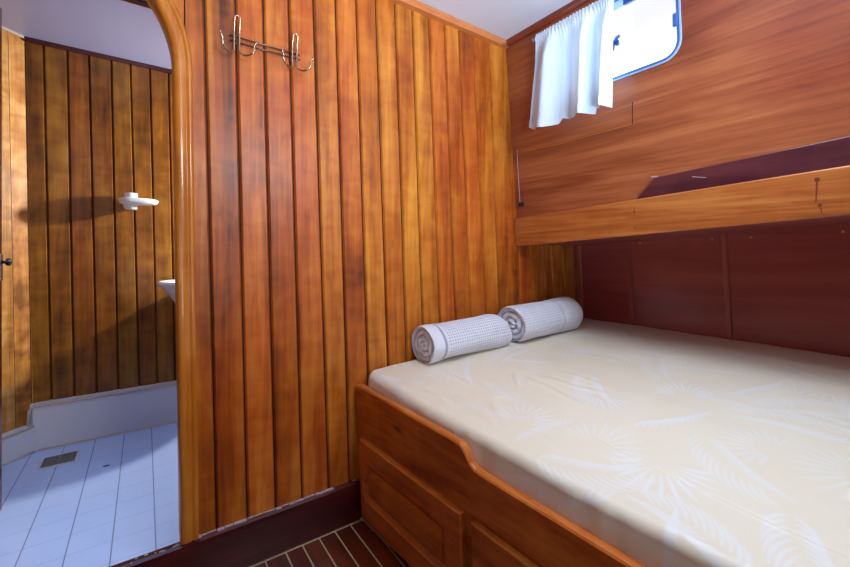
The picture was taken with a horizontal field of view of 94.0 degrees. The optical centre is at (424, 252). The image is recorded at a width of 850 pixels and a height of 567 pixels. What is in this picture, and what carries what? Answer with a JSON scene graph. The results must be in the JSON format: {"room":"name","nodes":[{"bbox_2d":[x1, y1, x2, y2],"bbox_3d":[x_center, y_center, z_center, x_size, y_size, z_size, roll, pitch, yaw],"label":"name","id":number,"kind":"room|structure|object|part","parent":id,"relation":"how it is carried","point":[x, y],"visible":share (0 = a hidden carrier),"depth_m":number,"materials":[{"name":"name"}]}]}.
{"room":"ship interior","nodes":[
{"label":"ship interior","id":0,"kind":"room"},
{"bbox_2d":[2,29,30,433],"bbox_3d":[-1.999,-0.045,1.823,0.020,2.050,0.320,0,0,9],"label":"wall","id":1,"kind":"structure","parent":0,"point":[15,285],"depth_m":1.92,"materials":[{"name":"brown wood"}]},
{"bbox_2d":[2,26,23,37],"bbox_3d":[-2.001,-1.064,1.808,0.001,0.012,0.300,0,0,9],"label":"trim","id":2,"kind":"structure","parent":1,"relation":"attached to","point":[3,27],"depth_m":1.91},
{"bbox_2d":[0,0,171,68],"bbox_3d":[-1.260,-1.085,1.782,2.000,0.030,1.235,0,0,-35],"label":"ceiling","id":3,"kind":"structure","parent":0,"point":[117,28],"depth_m":1.87,"materials":[{"name":"white paint"}]},
{"bbox_2d":[23,36,171,73],"bbox_3d":[-1.409,-1.059,2.366,1.409,0.022,0.020,0,0,-35],"label":"trim","id":4,"kind":"structure","parent":3,"relation":"attached to","point":[26,39],"depth_m":2.11,"materials":[{"name":"brown wood"}]},
{"bbox_2d":[122,0,150,8],"bbox_3d":[-1.211,-1.065,1.686,1.870,0.010,0.032,0,0,-35],"label":"beam","id":5,"kind":"structure","parent":3,"relation":"attached to","point":[142,3],"depth_m":1.68,"materials":[{"name":"brown wood"}]},
{"bbox_2d":[0,422,179,566],"bbox_3d":[-1.252,1.040,1.770,2.000,0.120,1.204,0,0,-35],"label":"floor","id":6,"kind":"structure","parent":0,"point":[83,512],"depth_m":1.55,"materials":[{"name":"tile"}]},
{"bbox_2d":[36,450,79,470],"bbox_3d":[-1.732,0.979,1.876,0.138,0.003,0.131,0,0,-35],"label":"floor drain","id":7,"kind":"object","parent":6,"relation":"on","point":[68,457],"visible":1,"depth_m":1.87,"materials":[{"name":"grey metal"}]},
{"bbox_2d":[8,42,176,425],"bbox_3d":[-1.547,0.015,2.293,2.022,2.170,0.030,0,0,-35],"label":"wall","id":8,"kind":"structure","parent":0,"point":[98,130],"depth_m":2.12,"materials":[{"name":"brown wood"}]},
{"bbox_2d":[2,380,176,466],"bbox_3d":[-1.492,0.866,2.263,1.660,0.238,0.262,0,0,-44],"label":"baseboard","id":9,"kind":"structure","parent":8,"relation":"attached to","point":[50,424],"depth_m":2.08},
{"bbox_2d":[118,192,158,209],"bbox_3d":[-1.577,-0.282,2.180,0.183,0.092,0.120,0,0,-35],"label":"soap holder","id":10,"kind":"object","parent":8,"relation":"attached to","point":[130,201],"visible":1,"depth_m":2.14,"materials":[{"name":"white ceramic"}]},
{"bbox_3d":[-1.575,-0.279,2.178,0.183,0.038,0.116,0,0,-35],"label":"dish","id":11,"kind":"part","parent":10,"relation":"part of","materials":[{"name":"white ceramic"}]},
{"bbox_2d":[156,280,174,302],"bbox_3d":[-1.222,0.566,2.247,0.500,0.828,0.380,0,0,-35],"label":"basin","id":12,"kind":"object","parent":8,"relation":"attached to","point":[168,286],"visible":0.11,"depth_m":2.07,"materials":[{"name":"white ceramic"}]},
{"bbox_2d":[247,519,409,566],"bbox_3d":[0.425,1.100,0.221,3.850,0.001,3.270,0,0,-35],"label":"floor","id":13,"kind":"structure","parent":0,"point":[352,544],"depth_m":1.46,"materials":[{"name":"brown wood"}]},
{"bbox_2d":[356,384,646,566],"bbox_3d":[0.912,0.821,1.295,1.575,0.558,1.944,0,0,-35],"label":"frame","id":14,"kind":"object","parent":13,"relation":"on","point":[425,493],"visible":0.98,"depth_m":1.23,"materials":[{"name":"brown wood"}]},
{"bbox_3d":[-0.085,0.916,1.408,0.016,0.134,0.434,0,0,-41],"label":"raised panel","id":15,"kind":"part","parent":14,"relation":"part of","materials":[{"name":"brown wood"}]},
{"bbox_3d":[-0.070,0.919,1.394,0.032,0.339,0.570,0,0,-41],"label":"cupboard door","id":16,"kind":"part","parent":14,"relation":"part of","materials":[{"name":"brown wood"}]},
{"bbox_3d":[0.376,0.920,0.916,0.228,0.360,1.944,0,0,-35],"label":"panel","id":17,"kind":"part","parent":14,"relation":"part of","materials":[{"name":"brown wood"}]},
{"bbox_3d":[0.330,0.937,0.930,0.032,0.326,0.573,0,0,-41],"label":"cupboard door","id":18,"kind":"part","parent":14,"relation":"part of","materials":[{"name":"brown wood"}]},
{"bbox_2d":[368,318,849,566],"bbox_3d":[0.905,0.557,1.347,1.535,0.292,1.855,0,0,-35],"label":"mattress","id":19,"kind":"object","parent":14,"relation":"on","point":[669,448],"visible":0.91,"depth_m":1.14,"materials":[{"name":"beige fabric"}]},
{"bbox_2d":[412,314,511,363],"bbox_3d":[0.192,0.395,1.878,0.493,0.185,0.191,0,0,-35],"label":"rolled towel","id":20,"kind":"object","parent":19,"relation":"on","point":[431,343],"visible":1,"depth_m":1.78,"materials":[{"name":"white fabric"}]},
{"bbox_2d":[498,297,582,341],"bbox_3d":[0.631,0.350,2.153,0.478,0.200,0.223,0,0,-35],"label":"rolled towel","id":21,"kind":"object","parent":19,"relation":"on","point":[527,321],"visible":0.94,"depth_m":2.05,"materials":[{"name":"white fabric"}]},
{"bbox_2d":[173,0,576,534],"bbox_3d":[-0.470,-0.025,1.557,3.870,2.250,0.045,0,0,-35],"label":"wall","id":22,"kind":"structure","parent":0,"point":[351,203],"depth_m":1.59,"materials":[{"name":"brown wood"}]},
{"bbox_2d":[0,7,11,510],"bbox_3d":[-1.437,0.022,1.264,0.063,1.885,0.563,0,0,-35],"label":"door","id":23,"kind":"structure","parent":22,"relation":"in","point":[8,261],"depth_m":1.48,"materials":[{"name":"brown wood"}]},
{"bbox_3d":[-1.585,0.054,1.481,0.004,0.100,0.028,0,0,-35],"label":"latch plate","id":24,"kind":"part","parent":23,"relation":"part of","materials":[{"name":"silver metal"}]},
{"bbox_3d":[-1.576,0.034,1.492,0.026,0.030,0.030,0,0,-35],"label":"latch knob","id":25,"kind":"part","parent":23,"relation":"part of","materials":[{"name":"black metal"}]},
{"bbox_2d":[146,0,198,544],"bbox_3d":[-1.061,-0.027,1.134,0.720,1.940,0.087,0,0,-35],"label":"door frame","id":26,"kind":"structure","parent":22,"relation":"attached to","point":[166,12],"depth_m":1.28,"materials":[{"name":"brown wood"}]},
{"bbox_2d":[110,478,360,566],"bbox_3d":[-1.141,1.022,1.044,2.142,0.156,0.030,0,0,-35],"label":"baseboard","id":27,"kind":"structure","parent":22,"relation":"attached to","point":[245,542],"depth_m":1.42,"materials":[{"name":"brown wood"}]},
{"bbox_2d":[219,15,313,70],"bbox_3d":[-0.565,-0.754,1.423,0.321,0.138,0.066,0,0,-35],"label":"coat rack","id":28,"kind":"object","parent":22,"relation":"attached to","point":[235,16],"visible":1,"depth_m":1.42,"materials":[{"name":"silver metal"}]},
{"bbox_2d":[389,0,507,49],"bbox_3d":[-0.783,-1.131,1.294,3.016,0.034,0.038,0,0,-35],"label":"trim","id":29,"kind":"structure","parent":22,"relation":"attached to","point":[413,5],"depth_m":1.93,"materials":[{"name":"brown wood"}]},
{"bbox_2d":[417,0,676,69],"bbox_3d":[0.425,-1.165,0.221,3.850,0.030,3.270,0,0,-35],"label":"ceiling","id":30,"kind":"structure","parent":0,"point":[645,28],"depth_m":1.94,"materials":[{"name":"white paint"}]},
{"bbox_2d":[506,0,849,217],"bbox_3d":[1.400,-0.599,0.909,0.103,1.102,3.188,0,0,-35],"label":"wall","id":31,"kind":"structure","parent":0,"point":[745,78],"depth_m":1.46,"materials":[{"name":"brown wood"}]},
{"bbox_2d":[517,154,523,206],"bbox_3d":[0.519,-0.411,2.174,0.044,0.308,0.028,0,0,-35],"label":"cord","id":32,"kind":"object","parent":31,"relation":"attached to","point":[520,204],"visible":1,"depth_m":2.17,"materials":[{"name":"black"}]},
{"bbox_3d":[0.513,-0.421,2.176,0.020,0.288,0.009,0,0,-1],"label":"cord","id":33,"kind":"part","parent":32,"relation":"part of","materials":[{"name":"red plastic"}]},
{"bbox_2d":[506,0,590,46],"bbox_3d":[1.341,-1.137,0.899,0.044,0.027,3.120,0,0,-35],"label":"trim","id":34,"kind":"structure","parent":31,"relation":"attached to","point":[574,4],"depth_m":1.93,"materials":[{"name":"brown wood"}]},
{"bbox_2d":[613,0,681,81],"bbox_3d":[0.816,-0.909,1.717,0.083,0.337,0.548,0,0,-35],"label":"window","id":35,"kind":"structure","parent":31,"relation":"in","point":[676,17],"depth_m":1.55,"materials":[{"name":"blue"}]},
{"bbox_2d":[514,165,849,245],"bbox_3d":[1.207,-0.175,1.231,0.042,0.275,2.416,0,0,-35],"label":"rail","id":36,"kind":"object","parent":31,"relation":"attached to","point":[825,193],"visible":1,"depth_m":1.46,"materials":[{"name":"brown wood"}]},
{"bbox_2d":[637,136,849,198],"bbox_3d":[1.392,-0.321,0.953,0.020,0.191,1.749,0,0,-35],"label":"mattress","id":37,"kind":"object","parent":36,"relation":"on","point":[834,153],"visible":0.97,"depth_m":1.33,"materials":[{"name":"fabric"}]},
{"bbox_3d":[0.766,-1.054,1.675,0.059,0.017,0.751,0,0,-35],"label":"curtain rod","id":38,"kind":"object","parent":31,"relation":"attached to","visible":0},
{"bbox_2d":[529,0,613,129],"bbox_3d":[0.638,-0.832,1.793,0.086,0.481,0.446,0,0,-35],"label":"curtain","id":39,"kind":"object","parent":38,"relation":"hanging from","point":[573,72],"visible":1,"depth_m":1.75,"materials":[{"name":"fabric"}]},
{"bbox_2d":[539,216,849,245],"bbox_3d":[1.664,-0.137,1.096,0.597,0.183,3.188,0,0,-35],"label":"bunk underside","id":40,"kind":"structure","parent":0,"point":[842,220],"depth_m":1.72,"materials":[{"name":"brown wood"}]},
{"bbox_2d":[581,224,849,356],"bbox_3d":[1.907,0.200,1.268,0.003,1.200,3.188,0,0,-35],"label":"wall","id":41,"kind":"structure","parent":0,"point":[790,288],"depth_m":1.86,"materials":[{"name":"brown wood"}]},
{"bbox_2d":[577,246,583,317],"bbox_3d":[0.993,0.160,2.553,0.010,0.558,0.070,0,0,-35],"label":"trim","id":42,"kind":"structure","parent":41,"relation":"attached to","point":[579,264],"depth_m":2.54,"materials":[{"name":"brown wood"}]},
{"bbox_2d":[627,245,633,324],"bbox_3d":[1.185,0.193,2.283,0.010,0.481,0.041,0,0,-35],"label":"trim","id":43,"kind":"structure","parent":41,"relation":"attached to","point":[629,247],"depth_m":2.28,"materials":[{"name":"brown wood"}]},
{"bbox_2d":[721,234,732,339],"bbox_3d":[1.450,0.133,1.907,0.010,0.629,0.056,0,0,-35],"label":"trim","id":44,"kind":"structure","parent":41,"relation":"attached to","point":[724,246],"depth_m":1.90,"materials":[{"name":"brown wood"}]}
]}

